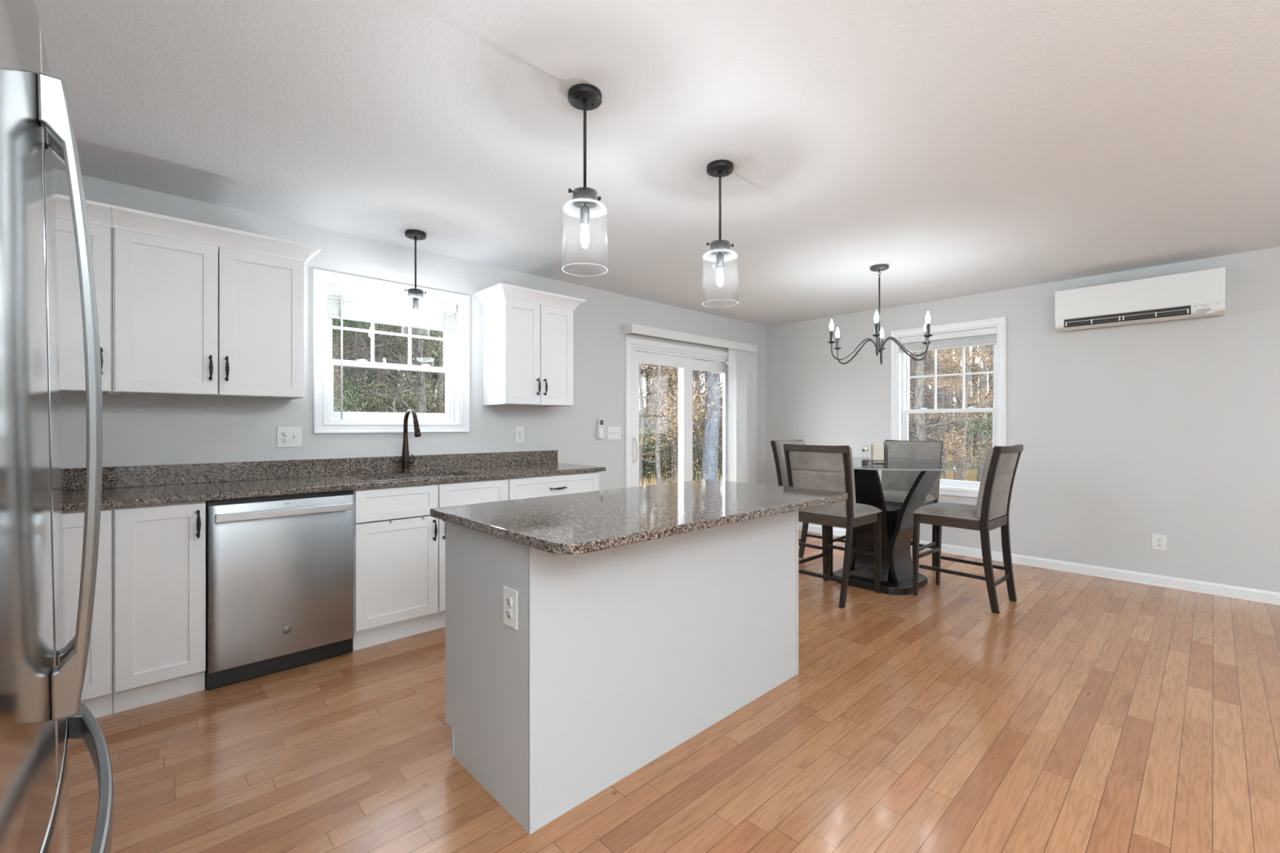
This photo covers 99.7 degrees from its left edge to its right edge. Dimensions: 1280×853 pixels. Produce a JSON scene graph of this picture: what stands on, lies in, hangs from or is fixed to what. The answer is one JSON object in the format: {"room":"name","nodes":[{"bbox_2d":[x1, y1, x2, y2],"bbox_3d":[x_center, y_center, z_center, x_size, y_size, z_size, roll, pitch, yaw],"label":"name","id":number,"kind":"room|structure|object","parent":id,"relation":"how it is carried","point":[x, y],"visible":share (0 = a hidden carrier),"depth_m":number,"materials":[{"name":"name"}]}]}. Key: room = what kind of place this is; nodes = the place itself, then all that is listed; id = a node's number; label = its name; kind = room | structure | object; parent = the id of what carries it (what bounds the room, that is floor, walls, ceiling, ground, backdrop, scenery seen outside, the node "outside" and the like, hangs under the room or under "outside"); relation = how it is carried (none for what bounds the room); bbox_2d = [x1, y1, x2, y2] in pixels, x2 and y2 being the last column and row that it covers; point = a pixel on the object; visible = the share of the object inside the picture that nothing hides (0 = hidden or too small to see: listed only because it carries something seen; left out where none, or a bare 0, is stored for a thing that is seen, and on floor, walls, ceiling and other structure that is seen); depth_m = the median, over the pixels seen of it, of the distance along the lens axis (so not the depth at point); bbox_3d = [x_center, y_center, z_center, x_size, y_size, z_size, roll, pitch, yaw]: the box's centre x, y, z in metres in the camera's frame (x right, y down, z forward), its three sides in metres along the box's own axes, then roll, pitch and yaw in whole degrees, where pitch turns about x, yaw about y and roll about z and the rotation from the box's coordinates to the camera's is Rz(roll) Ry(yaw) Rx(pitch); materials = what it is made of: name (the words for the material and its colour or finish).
{"room":"kitchen","nodes":[
{"label":"kitchen","id":0,"kind":"room"},
{"bbox_2d":[54,168,766,491],"bbox_3d":[-0.891,0.051,4.465,6.920,2.547,0.160,0,0,-43],"label":"wall","id":1,"kind":"structure","parent":0,"point":[139,429],"depth_m":3.63,"materials":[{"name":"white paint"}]},
{"bbox_2d":[55,193,113,395],"bbox_3d":[-2.670,-0.572,2.406,0.456,0.835,0.398,0,0,-43],"label":"upper cabinet","id":2,"kind":"object","parent":1,"relation":"attached to","point":[71,343],"visible":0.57,"depth_m":2.40,"materials":[{"name":"white paint"}]},
{"bbox_2d":[111,204,321,399],"bbox_3d":[-2.199,-0.572,2.849,0.832,0.835,0.398,0,0,-43],"label":"upper cabinet","id":3,"kind":"object","parent":1,"relation":"attached to","point":[199,308],"visible":1,"depth_m":2.69,"materials":[{"name":"white paint"}]},
{"bbox_2d":[276,426,302,447],"bbox_3d":[-2.088,0.068,3.218,0.127,0.121,0.014,0,0,-43],"label":"wall outlet","id":4,"kind":"object","parent":1,"relation":"attached to","point":[286,437],"visible":1,"depth_m":3.22,"materials":[{"name":"white plastic"}]},
{"bbox_2d":[62,449,557,490],"bbox_3d":[-1.962,0.259,3.332,3.484,0.106,0.020,0,0,-43],"label":"backsplash","id":5,"kind":"structure","parent":1,"relation":"attached to","point":[73,479],"depth_m":3.18,"materials":[{"name":"brown stone"}]},
{"bbox_2d":[313,268,469,433],"bbox_3d":[-1.685,-0.456,3.705,1.007,1.009,0.179,0,0,-43],"label":"window","id":6,"kind":"structure","parent":1,"relation":"in","point":[455,418],"depth_m":3.62,"materials":[{"name":"white paint"}]},
{"bbox_2d":[327,284,456,419],"bbox_3d":[-1.659,-0.460,3.669,0.839,0.845,0.062,0,0,-43],"label":"slat blind","id":7,"kind":"object","parent":6,"relation":"attached to","point":[343,303],"visible":0.88,"depth_m":3.60,"materials":[{"name":"white plastic"}]},
{"bbox_2d":[515,426,524,442],"bbox_3d":[-0.956,0.070,4.288,0.077,0.125,0.007,0,0,-43],"label":"wall outlet","id":8,"kind":"object","parent":1,"relation":"attached to","point":[519,431],"visible":1,"depth_m":4.29,"materials":[{"name":"white plastic"}]},
{"bbox_2d":[474,283,586,407],"bbox_3d":[-0.830,-0.572,4.138,0.740,0.835,0.398,0,0,-43],"label":"upper cabinet","id":9,"kind":"object","parent":1,"relation":"attached to","point":[528,333],"visible":1,"depth_m":4.00,"materials":[{"name":"white paint"}]},
{"bbox_2d":[596,418,604,439],"bbox_3d":[-0.354,0.031,4.833,0.064,0.188,0.038,0,0,-43],"label":"remote control","id":10,"kind":"object","parent":1,"relation":"attached to","point":[600,428],"visible":1,"depth_m":4.82,"materials":[{"name":"white plastic"}]},
{"bbox_2d":[607,426,621,439],"bbox_3d":[-0.234,0.070,4.963,0.160,0.122,0.014,0,0,-43],"label":"light switch","id":11,"kind":"object","parent":1,"relation":"attached to","point":[613,433],"visible":1,"depth_m":4.96,"materials":[{"name":"white plastic"}]},
{"bbox_2d":[625,336,728,488],"bbox_3d":[0.485,0.257,5.744,1.841,2.180,0.184,0,0,-43],"label":"door","id":12,"kind":"structure","parent":1,"relation":"in","point":[686,365],"depth_m":5.59,"materials":[{"name":"white paint"}]},
{"bbox_2d":[623,323,757,484],"bbox_3d":[0.616,0.129,5.690,2.009,2.133,0.119,0,0,-43],"label":"vertical blind","id":13,"kind":"object","parent":1,"relation":"attached to","point":[742,357],"visible":0.78,"depth_m":6.12,"materials":[{"name":"white plastic"}]},
{"bbox_2d":[34,0,1279,326],"bbox_3d":[1.734,-1.282,1.677,6.920,0.120,7.820,0,0,-43],"label":"ceiling","id":14,"kind":"structure","parent":0,"point":[961,148],"depth_m":2.20,"materials":[{"name":"white paint"}]},
{"bbox_2d":[400,229,429,335],"bbox_3d":[-1.423,-0.898,3.423,0.168,0.648,0.168,0,0,-33],"label":"pendant light","id":15,"kind":"object","parent":14,"relation":"hanging from","point":[414,234],"visible":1,"depth_m":3.41,"materials":[{"name":"black metal"}]},
{"bbox_2d":[412,296,418,310],"bbox_3d":[-1.423,-0.776,3.423,0.036,0.079,0.036,0,0,-33],"label":"bulb","id":16,"kind":"object","parent":15,"relation":"attached to","point":[415,299],"depth_m":3.41,"materials":[{"name":"white glass"}]},
{"bbox_2d":[561,83,608,275],"bbox_3d":[-0.203,-0.898,1.990,0.168,0.648,0.168,0,0,-33],"label":"pendant light","id":17,"kind":"object","parent":14,"relation":"hanging from","point":[583,96],"visible":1,"depth_m":1.98,"materials":[{"name":"black metal"}]},
{"bbox_2d":[580,204,589,226],"bbox_3d":[-0.203,-0.776,1.990,0.036,0.079,0.036,0,0,-33],"label":"socket","id":18,"kind":"object","parent":17,"relation":"attached to","point":[584,208],"depth_m":1.98,"materials":[{"name":"grey metal"}]},
{"bbox_2d":[702,160,737,306],"bbox_3d":[0.377,-0.898,2.541,0.168,0.648,0.168,0,0,-8],"label":"pendant light","id":19,"kind":"object","parent":14,"relation":"hanging from","point":[717,168],"visible":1,"depth_m":2.53,"materials":[{"name":"black metal"}]},
{"bbox_2d":[715,252,724,269],"bbox_3d":[0.377,-0.776,2.541,0.036,0.079,0.036,0,0,-8],"label":"socket","id":20,"kind":"object","parent":19,"relation":"attached to","point":[720,255],"depth_m":2.53,"materials":[{"name":"grey metal"}]},
{"bbox_2d":[827,264,933,364],"bbox_3d":[1.839,-0.861,4.146,0.765,0.721,0.798,0,0,-43],"label":"chandelier","id":21,"kind":"object","parent":14,"relation":"hanging from","point":[879,344],"visible":1,"depth_m":4.13,"materials":[{"name":"grey metal"}]},
{"bbox_2d":[67,529,1279,852],"bbox_3d":[1.734,1.275,1.677,6.600,0.100,7.500,0,0,-43],"label":"floor","id":22,"kind":"structure","parent":0,"point":[1087,713],"depth_m":2.03,"materials":[{"name":"brown wood"}]},
{"bbox_2d":[0,0,113,852],"bbox_3d":[-0.978,0.358,0.428,0.829,1.748,0.904,-1,1,-43],"label":"refrigerator","id":23,"kind":"object","parent":22,"relation":"on","point":[42,677],"visible":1,"depth_m":0.59,"materials":[{"name":"grey metal"}]},
{"bbox_2d":[62,507,113,718],"bbox_3d":[-2.612,0.784,2.302,0.528,0.882,0.629,0,0,-43],"label":"base cabinet","id":24,"kind":"object","parent":22,"relation":"on","point":[97,695],"visible":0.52,"depth_m":2.23,"materials":[{"name":"white paint"}]},
{"bbox_2d":[112,501,205,713],"bbox_3d":[-2.294,0.784,2.574,0.304,0.882,0.669,0,0,-43],"label":"base cabinet","id":25,"kind":"object","parent":22,"relation":"on","point":[159,550],"visible":0.95,"depth_m":2.36,"materials":[{"name":"white paint"}]},
{"bbox_2d":[204,489,353,690],"bbox_3d":[-1.939,0.785,2.876,0.612,0.879,0.678,0,0,-43],"label":"dishwasher","id":26,"kind":"object","parent":22,"relation":"on","point":[279,569],"visible":1,"depth_m":2.64,"materials":[{"name":"silver metal"}]},
{"bbox_2d":[352,478,506,650],"bbox_3d":[-1.396,0.784,3.419,0.914,0.882,0.669,0,0,-43],"label":"base cabinet","id":27,"kind":"object","parent":22,"relation":"on","point":[399,549],"visible":0.7,"depth_m":3.07,"materials":[{"name":"white paint"}]},
{"bbox_2d":[506,471,599,500],"bbox_3d":[-0.783,0.784,3.996,0.766,0.882,0.670,0,0,-43],"label":"base cabinet","id":28,"kind":"object","parent":22,"relation":"on","point":[524,487],"visible":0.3,"depth_m":3.75,"materials":[{"name":"white paint"}]},
{"bbox_2d":[62,462,605,511],"bbox_3d":[-1.740,0.327,3.095,3.484,0.030,0.628,0,0,-43],"label":"countertop","id":29,"kind":"structure","parent":28,"relation":"on","point":[73,500],"depth_m":2.86,"materials":[{"name":"brown stone"}]},
{"bbox_2d":[400,408,421,472],"bbox_3d":[-1.479,0.101,3.527,0.086,0.423,0.260,0,0,-43],"label":"faucet","id":30,"kind":"object","parent":29,"relation":"on","point":[406,462],"visible":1,"depth_m":3.57,"materials":[{"name":"black metal"}]},
{"bbox_2d":[368,475,461,480],"bbox_3d":[-1.392,0.435,3.386,0.714,0.183,0.419,0,0,-43],"label":"sink","id":31,"kind":"object","parent":29,"relation":"in","point":[444,475],"visible":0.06,"depth_m":3.56,"materials":[{"name":"silver metal"}]},
{"bbox_2d":[445,510,798,835],"bbox_3d":[0.010,0.784,2.366,1.530,0.882,0.628,0,0,-43],"label":"kitchen island","id":32,"kind":"object","parent":22,"relation":"on","point":[616,658],"visible":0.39,"depth_m":1.89,"materials":[{"name":"grey laminate"}]},
{"bbox_2d":[503,586,517,630],"bbox_3d":[-0.406,0.570,1.690,0.007,0.120,0.083,0,0,-43],"label":"wall outlet","id":33,"kind":"object","parent":32,"relation":"attached to","point":[510,596],"visible":1,"depth_m":1.68,"materials":[{"name":"white plastic"}]},
{"bbox_2d":[430,479,847,555],"bbox_3d":[0.099,0.327,2.272,1.629,0.030,0.877,0,0,-43],"label":"island countertop","id":34,"kind":"structure","parent":32,"relation":"on","point":[581,522],"depth_m":1.96,"materials":[{"name":"brown stone"}]},
{"bbox_2d":[770,440,845,576],"bbox_3d":[1.512,0.678,4.721,0.484,1.093,0.586,0,0,-43],"label":"dining chair","id":35,"kind":"object","parent":22,"relation":"on","point":[777,446],"visible":0.21,"depth_m":4.70,"materials":[{"name":"brown wood"}]},
{"bbox_2d":[775,440,806,486],"bbox_3d":[1.388,0.378,4.854,0.484,0.470,0.138,0,0,-43],"label":"cushion","id":36,"kind":"object","parent":35,"relation":"on","point":[780,463],"depth_m":4.70,"materials":[{"name":"grey fabric"}]},
{"bbox_2d":[782,443,881,608],"bbox_3d":[1.403,0.678,3.926,0.586,1.093,0.484,0,0,-42],"label":"dining chair","id":37,"kind":"object","parent":22,"relation":"on","point":[819,467],"visible":0.74,"depth_m":3.75,"materials":[{"name":"brown wood"}]},
{"bbox_2d":[848,447,855,515],"bbox_3d":[1.268,0.378,3.804,0.138,0.470,0.484,0,0,-42],"label":"cushion","id":38,"kind":"object","parent":37,"relation":"on","point":[851,479],"depth_m":3.63,"materials":[{"name":"grey fabric"}]},
{"bbox_2d":[832,457,981,595],"bbox_3d":[1.883,0.756,4.247,1.360,0.937,1.360,0,0,-43],"label":"dining table","id":39,"kind":"object","parent":22,"relation":"on","point":[896,517],"visible":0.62,"depth_m":4.06,"materials":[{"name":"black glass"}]},
{"bbox_2d":[862,444,868,466],"bbox_3d":[1.587,0.213,3.806,0.050,0.149,0.050,0,0,-43],"label":"pepper shaker","id":40,"kind":"object","parent":39,"relation":"on","point":[864,448],"visible":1,"depth_m":3.79,"materials":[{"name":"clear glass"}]},
{"bbox_2d":[868,444,888,463],"bbox_3d":[1.796,0.212,4.070,0.118,0.148,0.076,0,0,4],"label":"napkin holder","id":41,"kind":"object","parent":39,"relation":"on","point":[877,451],"visible":0.99,"depth_m":4.04,"materials":[{"name":"grey metal"}]},
{"bbox_2d":[880,440,943,567],"bbox_3d":[2.263,0.678,4.660,0.586,1.093,0.484,0,0,-43],"label":"dining chair","id":42,"kind":"object","parent":22,"relation":"on","point":[895,485],"visible":0.52,"depth_m":4.74,"materials":[{"name":"grey fabric"}]},
{"bbox_2d":[880,440,942,497],"bbox_3d":[2.395,0.378,4.784,0.138,0.470,0.484,0,0,-43],"label":"cushion","id":43,"kind":"object","parent":42,"relation":"on","point":[891,480],"depth_m":4.78,"materials":[{"name":"grey fabric"}]},
{"bbox_2d":[912,444,1023,613],"bbox_3d":[2.318,0.678,3.820,0.484,1.093,0.586,0,0,-41],"label":"dining chair","id":44,"kind":"object","parent":22,"relation":"on","point":[991,512],"visible":1,"depth_m":3.67,"materials":[{"name":"brown wood"}]},
{"bbox_2d":[975,447,994,518],"bbox_3d":[2.437,0.378,3.682,0.484,0.470,0.138,0,0,-41],"label":"cushion","id":45,"kind":"object","parent":44,"relation":"on","point":[985,500],"depth_m":3.53,"materials":[{"name":"grey fabric"}]},
{"bbox_2d":[766,246,1279,592],"bbox_3d":[4.196,0.051,3.993,0.160,2.547,7.500,0,0,-43],"label":"wall","id":46,"kind":"structure","parent":0,"point":[1128,434],"depth_m":4.31,"materials":[{"name":"white paint"}]},
{"bbox_2d":[890,316,1006,497],"bbox_3d":[2.993,-0.152,5.257,0.179,1.643,1.008,0,0,-43],"label":"window","id":47,"kind":"structure","parent":46,"relation":"in","point":[900,362],"depth_m":5.20,"materials":[{"name":"white paint"}]},
{"bbox_2d":[899,327,996,379],"bbox_3d":[2.962,-0.679,5.227,0.061,0.433,0.852,0,0,-43],"label":"slat blind","id":48,"kind":"object","parent":47,"relation":"attached to","point":[984,336],"visible":0.78,"depth_m":5.17,"materials":[{"name":"white plastic"}]},
{"bbox_2d":[798,522,1279,604],"bbox_3d":[4.133,1.183,3.934,0.013,0.083,7.500,0,0,-43],"label":"baseboard","id":49,"kind":"structure","parent":46,"relation":"attached to","point":[1229,591],"depth_m":4.28,"materials":[{"name":"white paint"}]},
{"bbox_2d":[1054,266,1225,331],"bbox_3d":[3.788,-0.936,4.134,0.239,0.309,0.942,0,0,-43],"label":"air conditioner","id":50,"kind":"object","parent":46,"relation":"attached to","point":[1202,293],"visible":1,"depth_m":4.02,"materials":[{"name":"white plastic"}]},
{"bbox_2d":[1063,305,1191,327],"bbox_3d":[3.675,-0.823,4.102,0.021,0.062,0.717,0,0,-43],"label":"air vent","id":51,"kind":"object","parent":50,"relation":"attached to","point":[1158,312],"depth_m":4.08,"materials":[{"name":"grey plastic"}]},
{"bbox_2d":[1151,533,1166,551],"bbox_3d":[3.962,0.889,4.119,0.007,0.120,0.083,0,0,-43],"label":"wall outlet","id":52,"kind":"object","parent":46,"relation":"attached to","point":[1158,541],"visible":1,"depth_m":4.12,"materials":[{"name":"white plastic"}]},
{"label":"outside","id":53,"kind":"structure","parent":0,"visible":0},
{"bbox_3d":[2.208,0.851,27.872,110.000,2.009,110.000,0,0,-43],"label":"ground","id":54,"kind":"structure","parent":53,"visible":0},
{"bbox_2d":[333,320,397,412],"bbox_3d":[-9.103,-4.195,13.117,5.895,12.567,6.778,0,0,-11],"label":"bare tree","id":55,"kind":"object","parent":54,"relation":"on","point":[346,320],"visible":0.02,"depth_m":12.49,"materials":[{"name":"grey plant"}]},
{"bbox_2d":[342,320,404,410],"bbox_3d":[-9.703,-3.406,15.966,6.166,11.805,5.623,0,0,-12],"label":"pine tree","id":56,"kind":"object","parent":54,"relation":"on","point":[381,386],"visible":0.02,"depth_m":15.40,"materials":[{"name":"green plant"}]},
{"bbox_2d":[332,318,426,413],"bbox_3d":[-6.152,-2.603,9.634,4.827,10.135,5.294,0,0,-39],"label":"pine tree","id":57,"kind":"object","parent":54,"relation":"on","point":[335,322],"visible":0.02,"depth_m":10.04,"materials":[{"name":"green plant"}]},
{"bbox_2d":[337,323,436,412],"bbox_3d":[-8.310,-3.893,14.244,5.590,11.916,6.427,0,0,-38],"label":"bare tree","id":58,"kind":"object","parent":54,"relation":"on","point":[366,336],"visible":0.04,"depth_m":13.98,"materials":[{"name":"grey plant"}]},
{"bbox_2d":[332,320,443,411],"bbox_3d":[-7.093,-2.695,13.171,4.443,9.367,4.920,0,0,9],"label":"bare tree","id":59,"kind":"object","parent":54,"relation":"on","point":[336,345],"visible":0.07,"depth_m":13.01,"materials":[{"name":"brown plant"}]},
{"bbox_2d":[332,324,443,412],"bbox_3d":[-7.951,-2.301,14.901,5.730,8.678,4.778,0,0,19],"label":"leafy tree","id":60,"kind":"object","parent":54,"relation":"on","point":[366,375],"visible":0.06,"depth_m":15.03,"materials":[{"name":"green plant"}]},
{"bbox_2d":[332,320,444,413],"bbox_3d":[-7.087,-3.893,14.540,5.590,11.916,6.427,0,0,22],"label":"bare tree","id":61,"kind":"object","parent":54,"relation":"on","point":[356,357],"visible":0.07,"depth_m":13.71,"materials":[{"name":"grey plant"}]},
{"bbox_2d":[333,318,444,413],"bbox_3d":[-5.107,-3.872,13.910,6.427,11.916,5.590,0,0,-20],"label":"bare tree","id":62,"kind":"object","parent":54,"relation":"on","point":[420,385],"visible":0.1,"depth_m":13.12,"materials":[{"name":"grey plant"}]},
{"bbox_2d":[342,320,438,410],"bbox_3d":[-7.567,-3.074,16.419,4.760,10.036,5.271,0,0,-11],"label":"bare tree","id":63,"kind":"object","parent":54,"relation":"on","point":[386,357],"visible":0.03,"depth_m":16.10,"materials":[{"name":"brown plant"}]},
{"bbox_2d":[339,328,444,413],"bbox_3d":[-6.831,-3.107,15.225,6.876,10.414,5.734,0,0,-32],"label":"leafy tree","id":64,"kind":"object","parent":54,"relation":"on","point":[415,401],"visible":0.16,"depth_m":14.57,"materials":[{"name":"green plant"}]},
{"bbox_2d":[342,324,444,413],"bbox_3d":[-7.171,-2.385,17.154,4.933,9.444,4.498,0,0,26],"label":"pine tree","id":65,"kind":"object","parent":54,"relation":"on","point":[429,408],"visible":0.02,"depth_m":17.02,"materials":[{"name":"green plant"}]},
{"bbox_2d":[353,324,437,410],"bbox_3d":[-7.006,-4.051,17.363,5.712,12.043,6.325,0,0,-43],"label":"bare tree","id":66,"kind":"object","parent":54,"relation":"on","point":[424,353],"visible":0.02,"depth_m":17.63,"materials":[{"name":"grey plant"}]},
{"bbox_2d":[347,330,444,413],"bbox_3d":[-6.419,-3.912,15.904,6.427,11.916,5.590,0,0,-24],"label":"bare tree","id":67,"kind":"object","parent":54,"relation":"on","point":[441,351],"visible":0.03,"depth_m":15.97,"materials":[{"name":"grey plant"}]},
{"bbox_2d":[368,374,444,413],"bbox_3d":[-5.441,0.198,14.332,4.413,3.916,3.923,0,0,-38],"label":"bush","id":68,"kind":"object","parent":54,"relation":"on","point":[407,375],"visible":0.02,"depth_m":13.86,"materials":[{"name":"green plant"}]},
{"bbox_2d":[389,329,444,412],"bbox_3d":[-7.895,-3.464,20.600,6.166,11.805,5.623,0,0,-27],"label":"pine tree","id":69,"kind":"object","parent":54,"relation":"on","point":[430,330],"visible":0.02,"depth_m":20.29,"materials":[{"name":"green plant"}]},
{"bbox_2d":[639,406,678,484],"bbox_3d":[0.142,0.787,15.856,3.447,2.906,3.395,0,0,43],"label":"bush","id":70,"kind":"object","parent":54,"relation":"on","point":[649,442],"visible":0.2,"depth_m":15.41,"materials":[{"name":"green plant"}]},
{"bbox_2d":[642,413,675,480],"bbox_3d":[-0.750,0.562,14.959,3.394,3.012,3.018,0,0,38],"label":"bush","id":71,"kind":"object","parent":54,"relation":"on","point":[652,459],"visible":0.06,"depth_m":14.86,"materials":[{"name":"green plant"}]},
{"bbox_2d":[632,350,703,433],"bbox_3d":[0.862,-4.072,26.564,6.782,12.985,6.185,0,0,30],"label":"pine tree","id":72,"kind":"object","parent":54,"relation":"on","point":[648,391],"visible":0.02,"depth_m":26.69,"materials":[{"name":"brown plant"}]},
{"bbox_2d":[634,350,706,443],"bbox_3d":[-0.200,-3.950,19.494,5.590,11.916,6.427,0,0,-11],"label":"bare tree","id":73,"kind":"object","parent":54,"relation":"on","point":[648,388],"visible":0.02,"depth_m":18.94,"materials":[{"name":"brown plant"}]},
{"bbox_2d":[638,351,722,485],"bbox_3d":[0.083,-1.993,14.134,5.347,8.201,5.030,0,0,-8],"label":"tree","id":74,"kind":"object","parent":54,"relation":"on","point":[642,411],"visible":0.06,"depth_m":13.94,"materials":[{"name":"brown plant"}]},
{"bbox_2d":[639,355,722,483],"bbox_3d":[0.961,-3.307,15.424,5.031,10.724,5.784,0,0,-16],"label":"bare tree","id":75,"kind":"object","parent":54,"relation":"on","point":[674,446],"visible":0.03,"depth_m":14.89,"materials":[{"name":"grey plant"}]},
{"bbox_2d":[639,352,722,473],"bbox_3d":[0.338,-4.475,17.547,6.149,13.107,7.070,0,0,-27],"label":"bare tree","id":76,"kind":"object","parent":54,"relation":"on","point":[654,377],"visible":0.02,"depth_m":16.93,"materials":[{"name":"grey plant"}]},
{"bbox_2d":[639,358,723,479],"bbox_3d":[1.582,-3.070,12.642,4.332,10.329,5.620,0,0,-24],"label":"maple tree","id":77,"kind":"object","parent":54,"relation":"on","point":[708,462],"visible":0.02,"depth_m":12.79,"materials":[{"name":"grey plant"}]},
{"bbox_2d":[639,351,725,484],"bbox_3d":[0.522,-1.651,12.389,4.573,7.456,4.861,0,0,24],"label":"tree","id":78,"kind":"object","parent":54,"relation":"on","point":[659,371],"visible":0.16,"depth_m":12.44,"materials":[{"name":"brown plant"}]},
{"bbox_2d":[640,362,724,444],"bbox_3d":[2.217,-3.523,24.450,6.166,11.805,5.623,0,0,43],"label":"pine tree","id":79,"kind":"object","parent":54,"relation":"on","point":[646,371],"visible":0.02,"depth_m":24.09,"materials":[{"name":"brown plant"}]},
{"bbox_2d":[639,351,726,482],"bbox_3d":[1.400,-1.651,14.521,4.861,7.456,4.573,0,0,24],"label":"tree","id":80,"kind":"object","parent":54,"relation":"on","point":[704,372],"visible":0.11,"depth_m":14.58,"materials":[{"name":"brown plant"}]},
{"bbox_2d":[648,355,722,480],"bbox_3d":[2.592,-2.279,16.003,5.730,8.678,4.778,0,0,28],"label":"leafy tree","id":81,"kind":"object","parent":54,"relation":"on","point":[721,422],"visible":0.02,"depth_m":15.81,"materials":[{"name":"grey plant"}]},
{"bbox_2d":[653,420,722,481],"bbox_3d":[1.666,0.948,15.851,2.872,2.422,2.829,0,0,-13],"label":"bush","id":82,"kind":"object","parent":54,"relation":"on","point":[700,462],"visible":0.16,"depth_m":15.57,"materials":[{"name":"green plant"}]},
{"bbox_2d":[662,368,722,462],"bbox_3d":[2.582,-3.970,20.042,6.427,11.916,5.590,0,0,-38],"label":"bare tree","id":83,"kind":"object","parent":54,"relation":"on","point":[699,380],"visible":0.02,"depth_m":19.73,"materials":[{"name":"grey plant"}]},
{"bbox_2d":[639,453,977,486],"bbox_3d":[5.723,1.418,17.668,17.939,0.814,12.950,0,0,18],"label":"dry grass","id":84,"kind":"structure","parent":54,"relation":"on","point":[653,482],"depth_m":15.04,"materials":[{"name":"beige plant"}]},
{"bbox_2d":[908,353,915,440],"bbox_3d":[7.946,-3.393,16.387,5.622,10.705,5.077,0,0,7],"label":"bare tree","id":85,"kind":"object","parent":54,"relation":"on","point":[912,379],"visible":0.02,"depth_m":16.03,"materials":[{"name":"brown plant"}]},
{"bbox_2d":[908,351,992,450],"bbox_3d":[6.022,-3.307,12.351,5.784,10.724,5.031,0,0,-29],"label":"bare tree","id":86,"kind":"object","parent":54,"relation":"on","point":[919,432],"visible":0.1,"depth_m":12.39,"materials":[{"name":"grey plant"}]},
{"bbox_2d":[908,345,993,481],"bbox_3d":[8.695,-3.319,13.260,5.784,10.724,5.031,0,0,-40],"label":"bare tree","id":87,"kind":"object","parent":54,"relation":"on","point":[980,471],"visible":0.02,"depth_m":12.99,"materials":[{"name":"grey plant"}]},
{"bbox_2d":[908,349,993,472],"bbox_3d":[6.805,-3.873,13.748,6.427,11.916,5.590,0,0,-37],"label":"bare tree","id":88,"kind":"object","parent":54,"relation":"on","point":[929,365],"visible":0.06,"depth_m":12.58,"materials":[{"name":"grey plant"}]},
{"bbox_2d":[908,349,993,479],"bbox_3d":[7.722,-4.478,14.863,7.070,13.107,6.149,0,0,-19],"label":"bare tree","id":89,"kind":"object","parent":54,"relation":"on","point":[941,398],"visible":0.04,"depth_m":14.81,"materials":[{"name":"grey plant"}]},
{"bbox_2d":[910,368,991,440],"bbox_3d":[9.772,-3.914,14.521,5.590,11.916,6.427,0,0,10],"label":"bare tree","id":90,"kind":"object","parent":54,"relation":"on","point":[951,406],"visible":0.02,"depth_m":14.18,"materials":[{"name":"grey plant"}]},
{"bbox_2d":[909,345,993,480],"bbox_3d":[6.654,-0.280,11.078,2.917,4.473,2.744,0,0,10],"label":"tree","id":91,"kind":"object","parent":54,"relation":"on","point":[963,452],"visible":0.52,"depth_m":11.08,"materials":[{"name":"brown plant"}]},
{"bbox_2d":[909,346,993,480],"bbox_3d":[7.981,-2.205,13.948,4.357,8.296,3.935,0,0,-14],"label":"bare tree","id":92,"kind":"object","parent":54,"relation":"on","point":[956,477],"visible":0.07,"depth_m":13.74,"materials":[{"name":"brown plant"}]},
{"bbox_2d":[924,346,988,454],"bbox_3d":[14.454,-3.076,23.426,5.061,10.624,5.549,0,0,44],"label":"pine tree","id":93,"kind":"object","parent":54,"relation":"on","point":[971,363],"visible":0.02,"depth_m":23.62,"materials":[{"name":"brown plant"}]},
{"bbox_2d":[924,345,991,440],"bbox_3d":[10.624,-4.112,19.053,6.325,12.043,5.712,0,0,-1],"label":"bare tree","id":94,"kind":"object","parent":54,"relation":"on","point":[930,380],"visible":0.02,"depth_m":19.17,"materials":[{"name":"brown plant"}]},
{"bbox_2d":[923,347,993,470],"bbox_3d":[10.518,-4.558,17.572,6.149,13.107,7.070,0,0,31],"label":"bare tree","id":95,"kind":"object","parent":54,"relation":"on","point":[970,437],"visible":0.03,"depth_m":17.86,"materials":[{"name":"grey plant"}]},
{"bbox_2d":[943,346,981,460],"bbox_3d":[12.752,-4.831,22.197,6.346,13.381,7.028,0,0,-34],"label":"bare tree","id":96,"kind":"object","parent":54,"relation":"on","point":[949,397],"visible":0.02,"depth_m":22.40,"materials":[{"name":"brown plant"}]},
{"bbox_2d":[951,405,992,481],"bbox_3d":[8.875,0.539,13.309,3.018,3.012,3.394,0,0,-12],"label":"bush","id":97,"kind":"object","parent":54,"relation":"on","point":[970,406],"visible":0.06,"depth_m":13.32,"materials":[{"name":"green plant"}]},
{"bbox_2d":[952,399,993,455],"bbox_3d":[9.876,-3.396,9.732,6.253,11.972,5.702,0,0,-21],"label":"pine tree","id":98,"kind":"object","parent":54,"relation":"on","point":[988,433],"visible":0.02,"depth_m":10.86,"materials":[{"name":"brown plant"}]},
{"bbox_2d":[973,344,993,451],"bbox_3d":[13.484,-4.791,20.098,6.346,13.381,7.028,0,0,32],"label":"bare tree","id":99,"kind":"object","parent":54,"relation":"on","point":[990,375],"visible":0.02,"depth_m":19.93,"materials":[{"name":"brown plant"}]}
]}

